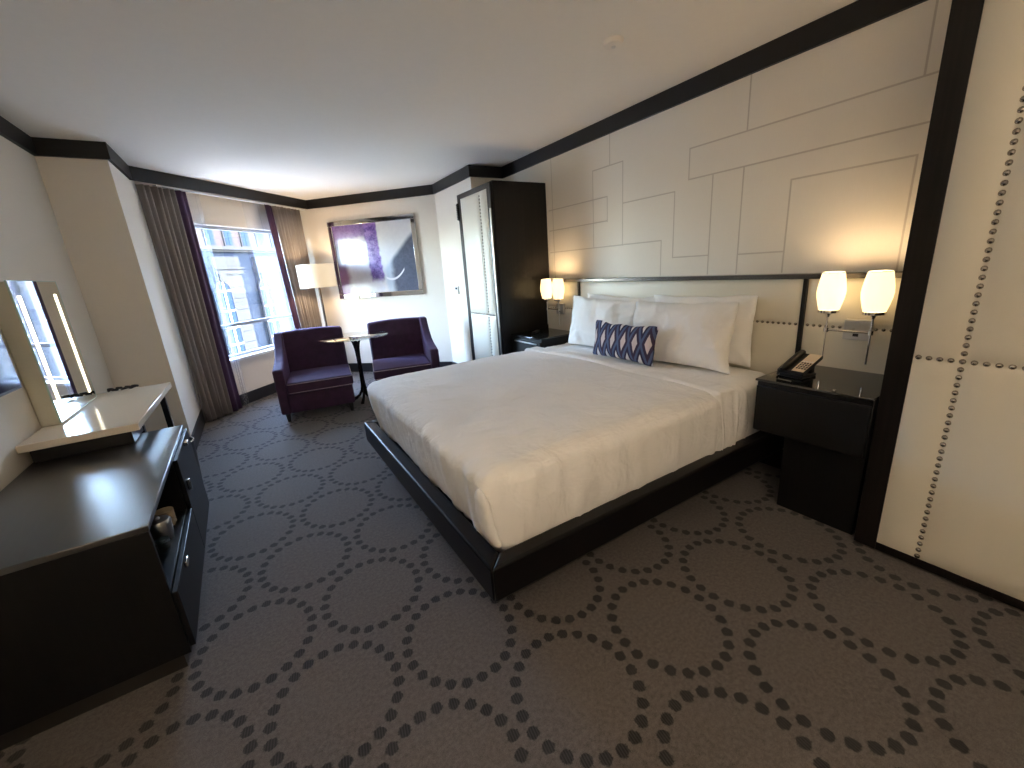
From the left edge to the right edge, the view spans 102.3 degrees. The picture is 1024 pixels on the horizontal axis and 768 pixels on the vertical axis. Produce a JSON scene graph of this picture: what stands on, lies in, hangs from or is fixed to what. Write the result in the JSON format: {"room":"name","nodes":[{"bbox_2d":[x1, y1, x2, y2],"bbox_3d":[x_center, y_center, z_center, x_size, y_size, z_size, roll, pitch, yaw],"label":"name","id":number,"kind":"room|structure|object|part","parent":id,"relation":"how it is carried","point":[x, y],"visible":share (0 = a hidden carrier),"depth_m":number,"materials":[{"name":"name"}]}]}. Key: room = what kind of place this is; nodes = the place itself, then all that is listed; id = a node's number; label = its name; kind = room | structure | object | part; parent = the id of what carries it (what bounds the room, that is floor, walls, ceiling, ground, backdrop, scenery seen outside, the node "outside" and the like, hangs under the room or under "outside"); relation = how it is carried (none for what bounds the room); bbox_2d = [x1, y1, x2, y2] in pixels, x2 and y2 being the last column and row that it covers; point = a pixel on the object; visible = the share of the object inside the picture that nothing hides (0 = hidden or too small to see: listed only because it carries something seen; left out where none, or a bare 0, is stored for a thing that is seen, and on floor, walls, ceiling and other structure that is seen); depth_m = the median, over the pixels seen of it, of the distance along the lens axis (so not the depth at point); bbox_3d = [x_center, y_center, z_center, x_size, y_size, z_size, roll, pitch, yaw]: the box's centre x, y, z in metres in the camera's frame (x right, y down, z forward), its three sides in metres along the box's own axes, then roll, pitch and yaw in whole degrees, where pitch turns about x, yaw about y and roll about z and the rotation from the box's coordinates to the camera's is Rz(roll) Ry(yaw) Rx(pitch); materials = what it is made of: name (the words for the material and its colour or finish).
{"room":"hotel room","nodes":[
{"label":"hotel room","id":0,"kind":"room"},
{"bbox_2d":[0,135,114,490],"bbox_3d":[-1.734,0.085,0.679,0.120,2.505,6.367,-13,18,-30],"label":"wall","id":1,"kind":"structure","parent":0,"point":[32,246],"depth_m":2.59,"materials":[{"name":"paint"}]},
{"bbox_2d":[0,334,21,396],"bbox_3d":[-2.049,-0.175,1.344,0.108,0.654,1.140,-13,18,-30],"label":"television","id":2,"kind":"object","parent":1,"relation":"attached to","point":[9,380],"visible":1,"depth_m":1.84,"materials":[{"name":"black plastic"}]},
{"bbox_3d":[-2.024,-0.181,1.359,0.042,0.654,1.140,-13,18,-30],"label":"casing","id":3,"kind":"part","parent":2,"relation":"part of","materials":[{"name":"black plastic"}]},
{"bbox_2d":[0,116,36,155],"bbox_3d":[-1.756,-1.075,0.389,0.022,0.117,6.127,-13,18,-30],"label":"trim","id":4,"kind":"structure","parent":1,"relation":"attached to","point":[9,131],"depth_m":2.68,"materials":[{"name":"black wood"}]},
{"bbox_2d":[34,156,190,435],"bbox_3d":[-3.227,-0.565,3.351,0.510,2.505,0.120,-13,18,-30],"label":"wall","id":5,"kind":"structure","parent":0,"point":[83,196],"depth_m":3.25,"materials":[{"name":"paint"}]},
{"bbox_2d":[31,137,109,159],"bbox_3d":[-3.212,-1.712,3.003,0.412,0.117,0.022,-13,18,-30],"label":"trim","id":6,"kind":"structure","parent":5,"relation":"attached to","point":[45,147],"depth_m":3.00,"materials":[{"name":"black wood"}]},
{"bbox_2d":[108,161,200,433],"bbox_3d":[-3.304,-0.693,3.822,0.120,2.505,1.028,-13,18,-30],"label":"wall","id":7,"kind":"structure","parent":0,"point":[126,188],"depth_m":3.75,"materials":[{"name":"paint"}]},
{"bbox_2d":[106,143,131,179],"bbox_3d":[-3.237,-1.821,3.396,0.022,0.117,0.740,-13,18,-30],"label":"trim","id":8,"kind":"structure","parent":7,"relation":"attached to","point":[115,159],"depth_m":3.36,"materials":[{"name":"black wood"}]},
{"bbox_2d":[191,409,204,447],"bbox_3d":[-3.147,0.437,4.151,0.016,0.135,0.994,-13,18,-30],"label":"baseboard","id":9,"kind":"structure","parent":7,"relation":"attached to","point":[199,425],"depth_m":4.07,"materials":[{"name":"black wood"}]},
{"bbox_2d":[135,181,294,407],"bbox_3d":[-3.289,-1.105,5.272,0.170,2.505,2.306,0,16,13],"label":"wall window","id":10,"kind":"structure","parent":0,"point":[252,373],"depth_m":5.04,"materials":[{"name":"paint"}]},
{"bbox_2d":[129,166,306,208],"bbox_3d":[-3.170,-2.216,4.775,0.022,0.117,2.319,0,16,14],"label":"trim","id":11,"kind":"structure","parent":10,"relation":"attached to","point":[138,174],"depth_m":4.41,"materials":[{"name":"black wood"}]},
{"bbox_2d":[152,185,303,210],"bbox_3d":[-3.207,-2.193,4.923,0.046,0.013,2.060,0,16,13],"label":"track","id":12,"kind":"object","parent":10,"relation":"attached to","point":[183,190],"visible":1,"depth_m":4.67,"materials":[{"name":"metal"}]},
{"bbox_2d":[135,184,241,421],"bbox_3d":[-3.342,-0.784,4.362,0.090,2.366,0.484,0,16,16],"label":"curtain","id":13,"kind":"object","parent":12,"relation":"hanging from","point":[167,213],"visible":1,"depth_m":4.31,"materials":[{"name":"fabric"}]},
{"bbox_2d":[264,204,321,329],"bbox_3d":[-2.995,-1.227,5.839,0.074,2.366,0.639,0,16,13],"label":"curtain","id":14,"kind":"object","parent":12,"relation":"hanging from","point":[290,245],"visible":0.56,"depth_m":5.71,"materials":[{"name":"fabric"}]},
{"bbox_2d":[239,383,275,405],"bbox_3d":[-3.173,0.042,5.552,0.016,0.135,2.136,0,16,13],"label":"baseboard","id":15,"kind":"structure","parent":10,"relation":"attached to","point":[251,396],"depth_m":5.25,"materials":[{"name":"black wood"}]},
{"bbox_2d":[295,194,452,362],"bbox_3d":[-2.004,-1.415,6.044,2.312,2.505,0.120,0,16,13],"label":"wall","id":16,"kind":"structure","parent":0,"point":[352,315],"depth_m":5.92,"materials":[{"name":"paint"}]},
{"bbox_2d":[306,184,432,208],"bbox_3d":[-1.973,-2.542,5.623,1.949,0.117,0.022,0,16,13],"label":"trim","id":17,"kind":"structure","parent":16,"relation":"attached to","point":[423,190],"depth_m":5.60,"materials":[{"name":"black wood"}]},
{"bbox_2d":[327,213,423,298],"bbox_3d":[-1.931,-1.777,5.834,1.345,1.068,0.032,0,16,13],"label":"framed picture","id":18,"kind":"object","parent":16,"relation":"attached to","point":[374,256],"visible":1,"depth_m":5.82,"materials":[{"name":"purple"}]},
{"bbox_2d":[348,361,452,371],"bbox_3d":[-1.904,-0.259,6.295,2.142,0.135,0.016,0,16,13],"label":"baseboard","id":19,"kind":"structure","parent":16,"relation":"attached to","point":[367,367],"depth_m":6.37,"materials":[{"name":"black wood"}]},
{"bbox_2d":[0,0,856,199],"bbox_3d":[-0.826,-1.810,2.352,4.075,0.100,8.905,-13,18,-30],"label":"ceiling","id":20,"kind":"structure","parent":0,"point":[299,99],"depth_m":2.32,"materials":[{"name":"paint"}]},
{"bbox_2d":[603,35,623,49],"bbox_3d":[0.533,-1.785,2.169,0.104,0.036,0.104,-13,18,-30],"label":"smoke detector","id":21,"kind":"object","parent":20,"relation":"attached to","point":[613,42],"visible":1,"depth_m":2.14,"materials":[{"name":"paint"}]},
{"bbox_2d":[434,177,472,362],"bbox_3d":[-0.625,-1.317,5.349,0.120,2.505,1.100,-13,18,-30],"label":"wall","id":22,"kind":"structure","parent":0,"point":[446,199],"depth_m":5.40,"materials":[{"name":"paint"}]},
{"bbox_2d":[432,165,469,193],"bbox_3d":[-0.748,-2.442,4.959,0.022,0.117,1.072,-13,18,-30],"label":"trim","id":23,"kind":"structure","parent":22,"relation":"attached to","point":[461,174],"depth_m":4.89,"materials":[{"name":"black wood"}]},
{"bbox_2d":[455,286,459,293],"bbox_3d":[-0.718,-1.227,5.395,0.024,0.104,0.084,-13,18,-30],"label":"thermostat","id":24,"kind":"object","parent":22,"relation":"attached to","point":[456,287],"visible":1,"depth_m":5.37,"materials":[{"name":"white plastic"}]},
{"bbox_2d":[470,177,502,188],"bbox_3d":[-0.188,-1.263,5.049,0.540,2.505,0.120,-13,18,-30],"label":"wall","id":25,"kind":"structure","parent":0,"point":[475,181],"depth_m":4.62,"materials":[{"name":"paint"}]},
{"bbox_2d":[468,165,502,178],"bbox_3d":[-0.292,-2.381,4.630,0.442,0.117,0.022,-13,18,-30],"label":"trim","id":26,"kind":"structure","parent":25,"relation":"attached to","point":[474,170],"depth_m":4.62,"materials":[{"name":"black wood"}]},
{"bbox_2d":[0,372,1023,767],"bbox_3d":[-0.649,0.680,3.058,4.075,0.080,8.905,-13,18,-30],"label":"floor","id":27,"kind":"structure","parent":0,"point":[733,626],"depth_m":1.55,"materials":[{"name":"carpet"}]},
{"bbox_2d":[15,382,173,462],"bbox_3d":[-2.437,0.499,2.630,0.452,0.745,1.130,-13,18,-30],"label":"desk","id":28,"kind":"object","parent":27,"relation":"on","point":[114,418],"visible":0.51,"depth_m":2.20,"materials":[{"name":"beige stone"}]},
{"bbox_2d":[0,280,96,426],"bbox_3d":[-2.684,-0.202,2.392,0.086,0.764,0.643,-13,18,-30],"label":"vanity mirror","id":29,"kind":"object","parent":28,"relation":"on","point":[35,324],"visible":1,"depth_m":2.25,"materials":[{"name":"beige paint"}]},
{"bbox_2d":[107,384,138,391],"bbox_3d":[-2.767,0.029,2.937,0.177,0.029,0.044,-13,18,-30],"label":"power cord","id":30,"kind":"object","parent":28,"relation":"on","point":[134,385],"visible":1,"depth_m":2.93,"materials":[{"name":"black plastic"}]},
{"bbox_3d":[-2.560,0.388,3.125,0.034,0.706,0.034,-13,18,-30],"label":"leg","id":31,"kind":"part","parent":28,"relation":"part of","materials":[{"name":"black plastic"}]},
{"bbox_2d":[0,425,208,750],"bbox_3d":[-1.819,0.725,1.885,0.625,0.632,1.288,-14,19,-31],"label":"dresser","id":32,"kind":"object","parent":27,"relation":"on","point":[93,613],"visible":0.96,"depth_m":1.44,"materials":[{"name":"brown wood"}]},
{"bbox_2d":[150,515,173,544],"bbox_3d":[-1.542,0.629,1.804,0.096,0.115,0.096,-13,18,-30],"label":"ice bucket","id":33,"kind":"object","parent":32,"relation":"in","point":[161,528],"visible":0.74,"depth_m":1.78,"materials":[{"name":"silver metal"}]},
{"bbox_2d":[154,506,176,525],"bbox_3d":[-1.603,0.622,1.909,0.074,0.080,0.074,-13,18,-30],"label":"paper cups","id":34,"kind":"object","parent":32,"relation":"on","point":[169,510],"visible":0.5,"depth_m":1.90,"materials":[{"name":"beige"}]},
{"bbox_3d":[-1.344,0.731,1.704,0.012,0.024,0.060,-14,19,-31],"label":"handle","id":35,"kind":"part","parent":32,"relation":"part of","materials":[{"name":"silver metal"}]},
{"bbox_3d":[-1.420,0.812,1.827,0.018,0.247,0.704,-14,19,-31],"label":"drawer","id":36,"kind":"part","parent":32,"relation":"part of","materials":[{"name":"black wood"}]},
{"bbox_3d":[-1.649,0.510,2.107,0.016,0.060,0.015,-14,19,-31],"label":"handle","id":37,"kind":"part","parent":32,"relation":"part of","materials":[{"name":"silver metal"}]},
{"bbox_3d":[-1.784,0.565,2.310,0.018,0.508,0.565,-14,19,-31],"label":"door","id":38,"kind":"part","parent":32,"relation":"part of","materials":[{"name":"black wood"}]},
{"bbox_2d":[189,436,202,479],"bbox_3d":[-2.134,0.610,2.640,0.274,0.486,0.274,-13,18,-30],"label":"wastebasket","id":39,"kind":"object","parent":27,"relation":"on","point":[191,437],"visible":0.12,"depth_m":2.65,"materials":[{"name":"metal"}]},
{"bbox_2d":[272,326,354,421],"bbox_3d":[-2.228,-0.159,4.667,0.737,0.872,0.877,-11,17,-22],"label":"armchair","id":40,"kind":"object","parent":27,"relation":"on","point":[308,373],"visible":0.99,"depth_m":4.52,"materials":[{"name":"fabric"}]},
{"bbox_3d":[-2.524,-0.144,4.535,0.094,0.767,0.861,-11,17,-22],"label":"arm","id":41,"kind":"part","parent":40,"relation":"part of","materials":[{"name":"fabric"}]},
{"bbox_3d":[-2.335,0.349,4.324,0.047,0.098,0.045,-11,17,-22],"label":"leg","id":42,"kind":"part","parent":40,"relation":"part of","materials":[{"name":"black wood"}]},
{"bbox_3d":[-2.361,-0.287,4.933,0.724,0.752,0.240,-11,17,-22],"label":"backrest","id":43,"kind":"part","parent":40,"relation":"part of","materials":[{"name":"fabric"}]},
{"bbox_2d":[286,364,353,393],"bbox_3d":[-2.139,-0.074,4.617,0.643,0.129,0.675,-11,17,-22],"label":"seat cushion","id":44,"kind":"object","parent":40,"relation":"on","point":[314,378],"depth_m":4.40,"materials":[{"name":"fabric"}]},
{"bbox_3d":[-2.157,0.079,4.697,0.635,0.200,0.725,-11,17,-22],"label":"seat","id":45,"kind":"part","parent":40,"relation":"part of","materials":[{"name":"fabric"}]},
{"bbox_3d":[-1.771,0.243,4.558,0.047,0.098,0.045,-11,17,-22],"label":"leg","id":46,"kind":"part","parent":40,"relation":"part of","materials":[{"name":"black wood"}]},
{"bbox_2d":[296,263,336,325],"bbox_3d":[-2.599,-0.832,5.770,0.464,1.615,0.464,-13,18,-30],"label":"floor lamp","id":47,"kind":"object","parent":27,"relation":"on","point":[318,276],"visible":0.67,"depth_m":5.42,"materials":[{"name":"white fabric"}]},
{"bbox_3d":[-2.643,-1.463,5.591,0.464,0.300,0.464,-13,18,-30],"label":"lamp shade","id":48,"kind":"part","parent":47,"relation":"part of","materials":[{"name":"beige fabric"}]},
{"bbox_2d":[319,331,388,403],"bbox_3d":[-1.767,-0.177,4.811,0.746,0.779,0.746,-13,18,-30],"label":"round table","id":49,"kind":"object","parent":27,"relation":"on","point":[356,337],"visible":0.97,"depth_m":4.75,"materials":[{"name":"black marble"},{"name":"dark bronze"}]},
{"bbox_3d":[-1.850,-0.164,4.804,0.169,0.769,0.039,-6,16,-6],"label":"pedestal leg","id":50,"kind":"part","parent":49,"relation":"part of","materials":[{"name":"brown metal"}]},
{"bbox_3d":[-1.756,-0.150,4.732,0.039,0.769,0.169,-6,16,-6],"label":"pedestal leg","id":51,"kind":"part","parent":49,"relation":"part of","materials":[{"name":"brown metal"}]},
{"bbox_3d":[-1.684,-0.181,4.821,0.169,0.769,0.039,-6,16,-6],"label":"pedestal leg","id":52,"kind":"part","parent":49,"relation":"part of","materials":[{"name":"brown metal"}]},
{"bbox_2d":[367,316,439,380],"bbox_3d":[-1.315,-0.321,5.010,0.737,0.872,0.877,-9,17,-17],"label":"armchair","id":53,"kind":"object","parent":27,"relation":"on","point":[409,346],"visible":0.69,"depth_m":5.15,"materials":[{"name":"fabric"}]},
{"bbox_3d":[-1.424,-0.453,5.284,0.724,0.752,0.240,-9,17,-17],"label":"backrest","id":54,"kind":"part","parent":53,"relation":"part of","materials":[{"name":"fabric"}]},
{"bbox_2d":[372,354,431,379],"bbox_3d":[-1.322,-0.220,4.925,0.643,0.129,0.675,-9,17,-17],"label":"seat cushion","id":55,"kind":"object","parent":53,"relation":"on","point":[385,365],"depth_m":4.72,"materials":[{"name":"fabric"}]},
{"bbox_3d":[-1.016,-0.411,5.095,0.094,0.767,0.861,-9,17,-17],"label":"arm","id":56,"kind":"part","parent":53,"relation":"part of","materials":[{"name":"fabric"}]},
{"bbox_2d":[456,180,548,359],"bbox_3d":[-0.064,-0.975,4.580,0.664,2.190,0.733,-13,18,-30],"label":"wardrobe","id":57,"kind":"object","parent":27,"relation":"on","point":[503,224],"visible":0.88,"depth_m":4.21,"materials":[{"name":"brown wood"}]},
{"bbox_3d":[-0.325,-0.908,4.428,0.039,2.080,0.580,-13,18,-30],"label":"padded panel","id":58,"kind":"part","parent":57,"relation":"part of","materials":[{"name":"beige leather"}]},
{"bbox_3d":[-0.318,-0.914,4.430,0.026,2.166,0.720,-13,18,-30],"label":"door","id":59,"kind":"part","parent":57,"relation":"part of","materials":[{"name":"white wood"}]},
{"bbox_3d":[-0.147,-0.846,4.128,0.012,1.700,0.010,-13,18,-30],"label":"edge pull","id":60,"kind":"part","parent":57,"relation":"part of","materials":[{"name":"silver metal"}]},
{"bbox_2d":[511,328,569,352],"bbox_3d":[0.347,-0.165,4.269,0.479,0.747,0.504,-13,18,-30],"label":"nightstand","id":61,"kind":"object","parent":27,"relation":"on","point":[547,337],"visible":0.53,"depth_m":4.05,"materials":[{"name":"black wood"}]},
{"bbox_3d":[0.129,-0.410,4.070,0.011,0.012,0.380,-13,18,-30],"label":"drawer pull","id":62,"kind":"part","parent":61,"relation":"part of","materials":[{"name":"silver metal"}]},
{"bbox_3d":[0.147,-0.315,4.104,0.017,0.248,0.488,-13,18,-30],"label":"drawer","id":63,"kind":"part","parent":61,"relation":"part of","materials":[{"name":"black wood"}]},
{"bbox_3d":[0.325,-0.509,4.173,0.473,0.013,0.504,-13,18,-30],"label":"glass","id":64,"kind":"part","parent":61,"relation":"part of","materials":[{"name":"black glass"}]},
{"bbox_2d":[364,343,784,601],"bbox_3d":[0.289,0.257,2.865,2.132,0.710,2.017,-13,18,-30],"label":"bed","id":65,"kind":"object","parent":27,"relation":"on","point":[527,463],"visible":0.95,"depth_m":2.03,"materials":[{"name":"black fabric"}]},
{"bbox_3d":[-0.208,0.158,3.678,2.125,0.154,0.075,-13,18,-30],"label":"rail","id":66,"kind":"part","parent":65,"relation":"part of","materials":[{"name":"black wood"}]},
{"bbox_3d":[-0.569,0.553,2.372,0.075,0.154,1.988,-13,18,-30],"label":"foot rail","id":67,"kind":"part","parent":65,"relation":"part of","materials":[{"name":"black wood"}]},
{"bbox_2d":[367,350,722,551],"bbox_3d":[0.058,0.189,2.727,1.572,0.438,1.971,-13,18,-30],"label":"blanket","id":68,"kind":"object","parent":65,"relation":"on","point":[518,450],"depth_m":2.03,"materials":[{"name":"white fabric"}]},
{"bbox_2d":[568,295,640,346],"bbox_3d":[0.746,-0.507,3.475,0.246,0.452,0.775,-11,17,-22],"label":"pillow","id":69,"kind":"object","parent":65,"relation":"on","point":[585,312],"visible":0.7,"depth_m":3.44,"materials":[{"name":"white fabric"}]},
{"bbox_2d":[587,293,654,301],"bbox_3d":[0.889,-0.534,3.499,0.157,0.450,0.788,-14,18,-30],"label":"pillow","id":70,"kind":"object","parent":65,"relation":"on","point":[590,296],"visible":0.09,"depth_m":3.45,"materials":[{"name":"white fabric"}]},
{"bbox_2d":[593,320,658,366],"bbox_3d":[0.806,-0.310,3.022,0.132,0.272,0.613,-12,18,-26],"label":"lumbar cushion","id":71,"kind":"object","parent":65,"relation":"on","point":[621,341],"visible":1,"depth_m":2.94,"materials":[{"name":"blue fabric"}]},
{"bbox_3d":[0.814,0.534,2.091,2.125,0.154,0.075,-13,18,-30],"label":"rail","id":72,"kind":"part","parent":65,"relation":"part of","materials":[{"name":"black leather"}]},
{"bbox_2d":[633,300,738,373],"bbox_3d":[1.121,-0.337,2.809,0.227,0.443,0.797,-15,19,-33],"label":"pillow","id":73,"kind":"object","parent":65,"relation":"on","point":[700,335],"visible":0.88,"depth_m":2.65,"materials":[{"name":"white fabric"}]},
{"bbox_2d":[654,295,757,366],"bbox_3d":[1.289,-0.389,2.871,0.162,0.455,0.782,-14,19,-32],"label":"pillow","id":74,"kind":"object","parent":65,"relation":"on","point":[740,344],"visible":0.24,"depth_m":2.60,"materials":[{"name":"white fabric"}]},
{"bbox_2d":[753,365,883,534],"bbox_3d":[1.667,0.321,2.224,0.473,0.747,0.508,-13,18,-30],"label":"nightstand","id":75,"kind":"object","parent":27,"relation":"on","point":[826,420],"visible":0.77,"depth_m":2.08,"materials":[{"name":"black wood"}]},
{"bbox_2d":[776,350,822,379],"bbox_3d":[1.526,-0.107,2.200,0.176,0.123,0.150,-11,17,-23],"label":"telephone","id":76,"kind":"object","parent":75,"relation":"on","point":[801,365],"visible":1,"depth_m":2.17,"materials":[{"name":"black plastic"}]},
{"bbox_3d":[1.544,-0.110,2.161,0.146,0.067,0.060,-11,17,-23],"label":"keypad plate","id":77,"kind":"part","parent":76,"relation":"part of","materials":[{"name":"beige plastic"}]},
{"bbox_3d":[1.464,0.171,2.058,0.017,0.248,0.492,-13,18,-30],"label":"drawer","id":78,"kind":"part","parent":75,"relation":"part of","materials":[{"name":"black wood"}]},
{"bbox_3d":[1.643,-0.023,2.127,0.473,0.013,0.508,-13,18,-30],"label":"glass","id":79,"kind":"part","parent":75,"relation":"part of","materials":[{"name":"black glass"}]},
{"bbox_2d":[854,0,1023,610],"bbox_3d":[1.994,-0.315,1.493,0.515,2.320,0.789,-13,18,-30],"label":"door","id":80,"kind":"structure","parent":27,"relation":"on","point":[943,491],"depth_m":1.55,"materials":[{"name":"beige leather"}]},
{"bbox_2d":[503,0,951,278],"bbox_3d":[1.627,-0.702,2.609,0.120,2.505,6.290,-13,18,-30],"label":"wall","id":81,"kind":"structure","parent":0,"point":[810,161],"depth_m":2.43,"materials":[{"name":"beige plastic"}]},
{"bbox_2d":[501,0,927,177],"bbox_3d":[1.486,-1.833,2.249,0.022,0.117,6.050,-13,18,-30],"label":"trim","id":82,"kind":"structure","parent":81,"relation":"attached to","point":[859,14],"depth_m":2.45,"materials":[{"name":"black wood"}]},
{"bbox_2d":[547,271,902,373],"bbox_3d":[1.196,-0.409,3.259,0.075,0.850,3.000,-13,18,-30],"label":"headboard","id":83,"kind":"object","parent":81,"relation":"attached to","point":[787,321],"visible":0.26,"depth_m":2.49,"materials":[{"name":"beige leather"}]},
{"bbox_2d":[540,278,564,325],"bbox_3d":[0.428,-0.831,4.184,0.165,0.462,0.318,-13,18,-30],"label":"wall sconce","id":84,"kind":"object","parent":83,"relation":"attached to","point":[556,287],"visible":1,"depth_m":4.15,"materials":[{"name":"silver metal"}]},
{"bbox_3d":[0.352,-0.975,4.217,0.126,0.193,0.126,-13,18,-30],"label":"lamp shade","id":85,"kind":"part","parent":84,"relation":"part of","materials":[{"name":"beige"}]},
{"bbox_3d":[0.367,-0.754,4.279,0.092,0.270,0.092,-13,18,-30],"label":"stem","id":86,"kind":"part","parent":84,"relation":"part of","materials":[{"name":"silver metal"}]},
{"bbox_3d":[0.469,-0.716,4.121,0.092,0.270,0.092,-13,18,-30],"label":"stem","id":87,"kind":"part","parent":84,"relation":"part of","materials":[{"name":"silver metal"}]},
{"bbox_3d":[0.454,-0.938,4.058,0.126,0.193,0.126,-13,18,-30],"label":"lamp shade","id":88,"kind":"part","parent":84,"relation":"part of","materials":[{"name":"beige"}]},
{"bbox_3d":[0.531,-0.637,4.282,0.027,0.822,0.509,-13,18,-30],"label":"padded panel","id":89,"kind":"part","parent":83,"relation":"part of","materials":[{"name":"beige leather"}]},
{"bbox_3d":[1.190,-0.395,3.260,0.027,0.822,1.923,-13,18,-30],"label":"padded panel","id":90,"kind":"part","parent":83,"relation":"part of","materials":[{"name":"beige leather"}]},
{"bbox_3d":[1.168,-0.804,3.147,0.075,0.028,3.000,-13,18,-30],"label":"rail","id":91,"kind":"part","parent":83,"relation":"part of","materials":[{"name":"grey metal"}]},
{"bbox_3d":[1.849,-0.152,2.236,0.027,0.822,0.512,-13,18,-30],"label":"padded panel","id":92,"kind":"part","parent":83,"relation":"part of","materials":[{"name":"beige leather"}]},
{"bbox_2d":[816,270,894,364],"bbox_3d":[1.751,-0.344,2.130,0.165,0.462,0.318,-13,18,-30],"label":"wall sconce","id":93,"kind":"object","parent":83,"relation":"attached to","point":[878,288],"visible":1,"depth_m":2.10,"materials":[{"name":"silver metal"}]},
{"bbox_3d":[1.690,-0.267,2.225,0.092,0.270,0.092,-13,18,-30],"label":"stem","id":94,"kind":"part","parent":93,"relation":"part of","materials":[{"name":"silver metal"}]},
{"bbox_3d":[1.674,-0.488,2.163,0.126,0.193,0.126,-13,18,-30],"label":"lamp shade","id":95,"kind":"part","parent":93,"relation":"part of","materials":[{"name":"beige"}]},
{"bbox_3d":[1.768,-0.281,2.156,0.080,0.012,0.196,-13,18,-30],"label":"arm","id":96,"kind":"part","parent":93,"relation":"part of","materials":[{"name":"silver metal"}]},
{"bbox_3d":[1.792,-0.229,2.067,0.092,0.270,0.092,-13,18,-30],"label":"stem","id":97,"kind":"part","parent":93,"relation":"part of","materials":[{"name":"silver metal"}]},
{"bbox_3d":[1.776,-0.450,2.004,0.126,0.193,0.126,-13,18,-30],"label":"lamp shade","id":98,"kind":"part","parent":93,"relation":"part of","materials":[{"name":"beige"}]},
{"bbox_2d":[759,449,782,468],"bbox_3d":[1.651,0.450,2.898,0.016,0.135,6.050,-13,18,-30],"label":"baseboard","id":99,"kind":"structure","parent":81,"relation":"attached to","point":[775,460],"depth_m":2.74,"materials":[{"name":"black wood"}]},
{"label":"outside","id":100,"kind":"structure","parent":0,"visible":0},
{"bbox_3d":[-21.037,0.396,30.937,85.000,0.100,58.800,-13,18,-30],"label":"ground","id":101,"kind":"structure","parent":100,"visible":0},
{"bbox_2d":[194,225,294,358],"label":"window","id":102,"kind":"structure","parent":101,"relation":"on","point":[243,270],"depth_m":27.77,"materials":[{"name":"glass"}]},
{"bbox_3d":[-18.628,-9.143,25.389,0.020,1.044,0.504,0,16,13],"label":"pane","id":103,"kind":"part","parent":102,"relation":"part of","materials":[{"name":"blue glass"}]},
{"bbox_3d":[-18.334,-9.514,26.625,0.020,1.044,0.504,0,16,13],"label":"pane","id":104,"kind":"part","parent":102,"relation":"part of","materials":[{"name":"blue"}]},
{"bbox_3d":[-18.003,-2.770,26.961,0.060,7.524,0.936,0,16,13],"label":"pane","id":105,"kind":"part","parent":102,"relation":"part of","materials":[{"name":"blue"}]},
{"bbox_3d":[-16.364,-12.014,37.867,1.850,0.324,52.200,0,16,13],"label":"cornice","id":106,"kind":"part","parent":102,"relation":"part of","materials":[{"name":"stone"}]},
{"bbox_3d":[-18.041,-9.885,27.860,0.020,1.044,0.504,0,16,13],"label":"pane","id":107,"kind":"part","parent":102,"relation":"part of","materials":[{"name":"blue glass"}]},
{"bbox_3d":[-17.747,-10.256,29.096,0.020,1.044,0.504,0,16,13],"label":"pane","id":108,"kind":"part","parent":102,"relation":"part of","materials":[{"name":"blue"}]},
{"bbox_3d":[-17.252,-3.719,30.121,0.060,7.524,0.936,0,16,13],"label":"pane","id":109,"kind":"part","parent":102,"relation":"part of","materials":[{"name":"blue"}]}
]}

